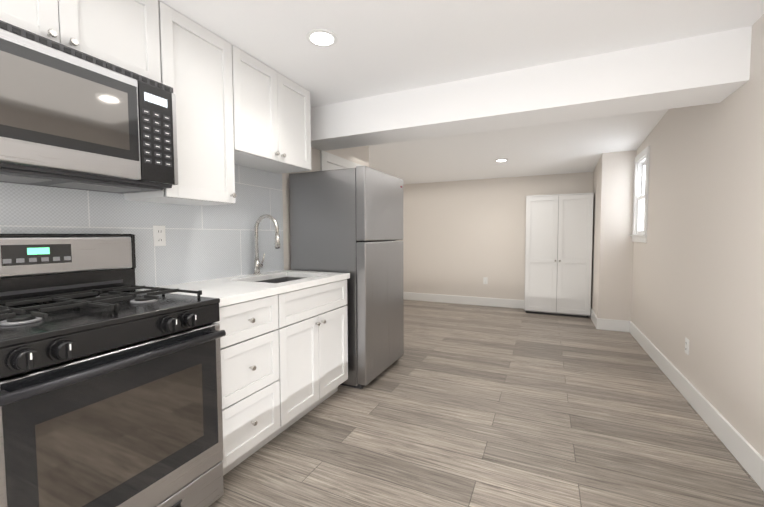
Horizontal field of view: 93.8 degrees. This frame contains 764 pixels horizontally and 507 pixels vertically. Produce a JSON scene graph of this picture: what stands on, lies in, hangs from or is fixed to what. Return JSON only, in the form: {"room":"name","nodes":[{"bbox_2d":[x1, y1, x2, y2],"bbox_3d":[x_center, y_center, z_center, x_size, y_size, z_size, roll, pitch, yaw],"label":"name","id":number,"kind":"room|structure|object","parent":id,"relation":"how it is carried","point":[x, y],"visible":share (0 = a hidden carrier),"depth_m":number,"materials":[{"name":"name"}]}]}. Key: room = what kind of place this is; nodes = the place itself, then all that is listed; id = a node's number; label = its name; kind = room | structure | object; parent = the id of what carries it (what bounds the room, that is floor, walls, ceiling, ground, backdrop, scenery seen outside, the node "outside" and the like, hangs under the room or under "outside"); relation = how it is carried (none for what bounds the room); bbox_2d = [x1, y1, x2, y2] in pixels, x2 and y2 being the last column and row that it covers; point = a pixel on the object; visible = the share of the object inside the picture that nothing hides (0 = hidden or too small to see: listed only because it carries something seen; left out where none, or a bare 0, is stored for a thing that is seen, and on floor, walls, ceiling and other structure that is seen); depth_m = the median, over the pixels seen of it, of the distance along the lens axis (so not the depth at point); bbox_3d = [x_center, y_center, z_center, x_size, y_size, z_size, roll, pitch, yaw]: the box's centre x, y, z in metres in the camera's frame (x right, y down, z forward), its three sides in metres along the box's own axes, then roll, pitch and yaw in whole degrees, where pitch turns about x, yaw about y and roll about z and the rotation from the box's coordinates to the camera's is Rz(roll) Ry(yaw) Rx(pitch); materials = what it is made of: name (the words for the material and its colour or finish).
{"room":"kitchen","nodes":[
{"label":"kitchen","id":0,"kind":"room"},
{"bbox_2d":[281,146,368,269],"bbox_3d":[-1.410,-0.091,1.827,0.150,2.400,5.665,1,3,25],"label":"wall","id":1,"kind":"structure","parent":0,"point":[359,155],"depth_m":3.23,"materials":[{"name":"white paint"}]},
{"bbox_2d":[0,0,160,82],"bbox_3d":[-1.321,-0.948,1.368,0.364,0.406,0.762,1,3,25],"label":"upper cabinet","id":2,"kind":"object","parent":1,"relation":"attached to","point":[124,34],"visible":0.62,"depth_m":1.44,"materials":[{"name":"white wood"}]},
{"bbox_2d":[0,20,177,193],"bbox_3d":[-1.291,-0.507,1.375,0.428,0.467,0.766,1,3,25],"label":"over-the-range microwave","id":3,"kind":"object","parent":2,"relation":"attached to","point":[71,118],"visible":1,"depth_m":1.30,"materials":[{"name":"grey metal"}]},
{"bbox_2d":[0,164,283,289],"bbox_3d":[-1.231,-0.201,2.022,0.008,0.800,1.990,1,3,25],"label":"tile backsplash","id":4,"kind":"structure","parent":1,"relation":"attached to","point":[207,242],"depth_m":2.07,"materials":[{"name":"grey tile"}]},
{"bbox_2d":[153,225,165,245],"bbox_3d":[-1.239,-0.099,1.990,0.008,0.114,0.070,1,3,25],"label":"outlet","id":5,"kind":"object","parent":4,"relation":"attached to","point":[159,236],"visible":1,"depth_m":1.99,"materials":[{"name":"white plastic"}]},
{"bbox_2d":[124,1,236,205],"bbox_3d":[-1.072,-0.729,1.917,0.364,0.900,0.417,1,3,25],"label":"upper cabinet","id":6,"kind":"object","parent":1,"relation":"attached to","point":[196,65],"visible":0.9,"depth_m":1.85,"materials":[{"name":"white wood"}]},
{"bbox_2d":[232,45,310,173],"bbox_3d":[-0.829,-0.911,2.435,0.364,0.590,0.739,1,3,25],"label":"upper cabinet","id":7,"kind":"object","parent":1,"relation":"attached to","point":[272,118],"visible":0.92,"depth_m":2.32,"materials":[{"name":"white wood"}]},
{"bbox_2d":[320,150,362,170],"bbox_3d":[-0.379,-0.001,3.862,0.020,2.005,0.940,1,3,25],"label":"door","id":8,"kind":"structure","parent":1,"relation":"attached to","point":[329,161],"depth_m":3.57,"materials":[{"name":"white wood"}]},
{"bbox_2d":[158,0,763,107],"bbox_3d":[-0.302,-1.170,0.515,3.222,0.118,4.318,1,3,25],"label":"ceiling","id":9,"kind":"structure","parent":0,"point":[380,47],"depth_m":1.91,"materials":[{"name":"white paint"}]},
{"bbox_2d":[306,29,337,46],"bbox_3d":[-0.329,-1.180,1.962,0.170,0.008,0.170,1,3,25],"label":"recessed light","id":10,"kind":"object","parent":9,"relation":"in","point":[321,37],"visible":1,"depth_m":1.95,"materials":[{"name":"white plastic"}]},
{"bbox_2d":[209,299,763,506],"bbox_3d":[-0.433,1.109,2.776,5.272,0.100,8.090,1,3,25],"label":"floor","id":11,"kind":"structure","parent":0,"point":[460,405],"depth_m":2.15,"materials":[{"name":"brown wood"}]},
{"bbox_2d":[0,234,225,506],"bbox_3d":[-1.135,0.528,1.360,0.714,1.209,0.765,1,3,25],"label":"gas range","id":12,"kind":"object","parent":11,"relation":"on","point":[110,386],"visible":1,"depth_m":1.26,"materials":[{"name":"grey metal"}]},
{"bbox_2d":[214,295,279,475],"bbox_3d":[-0.929,0.666,1.935,0.640,0.875,0.435,1,3,25],"label":"drawers","id":13,"kind":"object","parent":11,"relation":"on","point":[249,343],"visible":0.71,"depth_m":1.81,"materials":[{"name":"white wood"}]},
{"bbox_2d":[268,279,347,441],"bbox_3d":[-0.679,0.637,2.477,0.640,0.875,0.757,1,3,25],"label":"base cabinet","id":14,"kind":"object","parent":11,"relation":"on","point":[312,329],"visible":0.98,"depth_m":2.29,"materials":[{"name":"white wood"}]},
{"bbox_2d":[139,270,349,306],"bbox_3d":[-0.776,0.289,2.269,0.626,0.239,1.206,1,3,25],"label":"countertop","id":15,"kind":"structure","parent":14,"relation":"on","point":[232,290],"depth_m":2.08,"materials":[{"name":"stone"}]},
{"bbox_2d":[253,214,279,274],"bbox_3d":[-0.814,-0.061,2.550,0.241,0.433,0.089,1,3,25],"label":"gooseneck faucet","id":16,"kind":"object","parent":15,"relation":"on","point":[258,265],"visible":1,"depth_m":2.56,"materials":[{"name":"silver metal"}]},
{"bbox_2d":[289,166,403,388],"bbox_3d":[-0.277,0.173,3.188,0.706,1.727,0.787,1,3,25],"label":"refrigerator","id":17,"kind":"object","parent":11,"relation":"on","point":[349,220],"visible":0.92,"depth_m":2.83,"materials":[{"name":"metal"}]},
{"bbox_2d":[524,193,593,317],"bbox_3d":[2.631,0.023,5.366,0.889,1.783,0.380,1,3,25],"label":"pantry cabinet","id":18,"kind":"object","parent":11,"relation":"on","point":[558,251],"visible":1,"depth_m":5.21,"materials":[{"name":"white wood"}]},
{"bbox_2d":[396,172,592,299],"bbox_3d":[1.295,-0.328,6.280,5.122,2.400,0.150,1,3,25],"label":"wall","id":19,"kind":"structure","parent":0,"point":[463,238],"depth_m":6.09,"materials":[{"name":"white paint"}]},
{"bbox_2d":[403,292,523,308],"bbox_3d":[1.037,0.800,6.365,4.624,0.140,0.020,1,3,25],"label":"baseboard","id":20,"kind":"structure","parent":19,"relation":"attached to","point":[496,302],"depth_m":6.17,"materials":[{"name":"white wood"}]},
{"bbox_2d":[483,277,487,283],"bbox_3d":[1.745,0.459,6.026,0.070,0.114,0.008,1,3,25],"label":"outlet","id":21,"kind":"object","parent":19,"relation":"attached to","point":[485,280],"visible":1,"depth_m":6.02,"materials":[{"name":"white plastic"}]},
{"bbox_2d":[369,109,668,183],"bbox_3d":[0.538,-1.308,4.777,5.272,0.283,3.416,1,3,25],"label":"ceiling","id":22,"kind":"structure","parent":0,"point":[577,146],"depth_m":4.42,"materials":[{"name":"white paint"}]},
{"bbox_2d":[495,159,507,161],"bbox_3d":[1.618,-1.260,4.840,0.170,0.008,0.170,1,3,25],"label":"recessed light","id":23,"kind":"object","parent":22,"relation":"in","point":[500,160],"visible":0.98,"depth_m":4.82,"materials":[{"name":"white"}]},
{"bbox_2d":[311,26,751,150],"bbox_3d":[0.678,-1.144,2.640,3.222,0.395,0.356,1,3,25],"label":"soffit","id":24,"kind":"structure","parent":0,"point":[712,68],"depth_m":2.30,"materials":[{"name":"white paint"}]},
{"bbox_2d":[591,150,635,320],"bbox_3d":[3.091,-0.191,4.837,0.348,2.260,0.972,1,3,25],"label":"wall","id":25,"kind":"structure","parent":0,"point":[612,246],"depth_m":4.41,"materials":[{"name":"white paint"}]},
{"bbox_2d":[590,308,598,328],"bbox_3d":[2.920,0.866,4.952,0.020,0.140,0.968,1,3,25],"label":"baseboard","id":26,"kind":"structure","parent":25,"relation":"attached to","point":[595,320],"depth_m":4.70,"materials":[{"name":"white wood"}]},
{"bbox_2d":[599,318,626,331],"bbox_3d":[2.890,0.892,4.445,0.300,0.140,0.020,1,3,25],"label":"baseboard","id":27,"kind":"structure","parent":25,"relation":"attached to","point":[604,324],"depth_m":4.44,"materials":[{"name":"white wood"}]},
{"bbox_2d":[631,14,763,457],"bbox_3d":[1.887,-0.093,1.639,0.150,2.400,7.790,1,3,25],"label":"wall","id":28,"kind":"structure","parent":0,"point":[698,272],"depth_m":2.25,"materials":[{"name":"white paint"}]},
{"bbox_2d":[630,146,649,242],"bbox_3d":[2.945,-0.630,3.989,0.158,1.005,0.650,1,3,25],"label":"window","id":29,"kind":"structure","parent":28,"relation":"in","point":[640,199],"depth_m":4.17,"materials":[{"name":"white glass"}]},
{"bbox_2d":[685,337,688,354],"bbox_3d":[2.240,0.681,2.625,0.008,0.114,0.070,1,3,25],"label":"outlet","id":30,"kind":"object","parent":28,"relation":"attached to","point":[686,346],"visible":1,"depth_m":2.61,"materials":[{"name":"white plastic"}]},
{"bbox_2d":[627,321,763,490],"bbox_3d":[1.610,1.057,1.292,0.020,0.140,6.818,1,3,25],"label":"baseboard","id":31,"kind":"structure","parent":28,"relation":"attached to","point":[744,452],"depth_m":2.20,"materials":[{"name":"white wood"}]}
]}

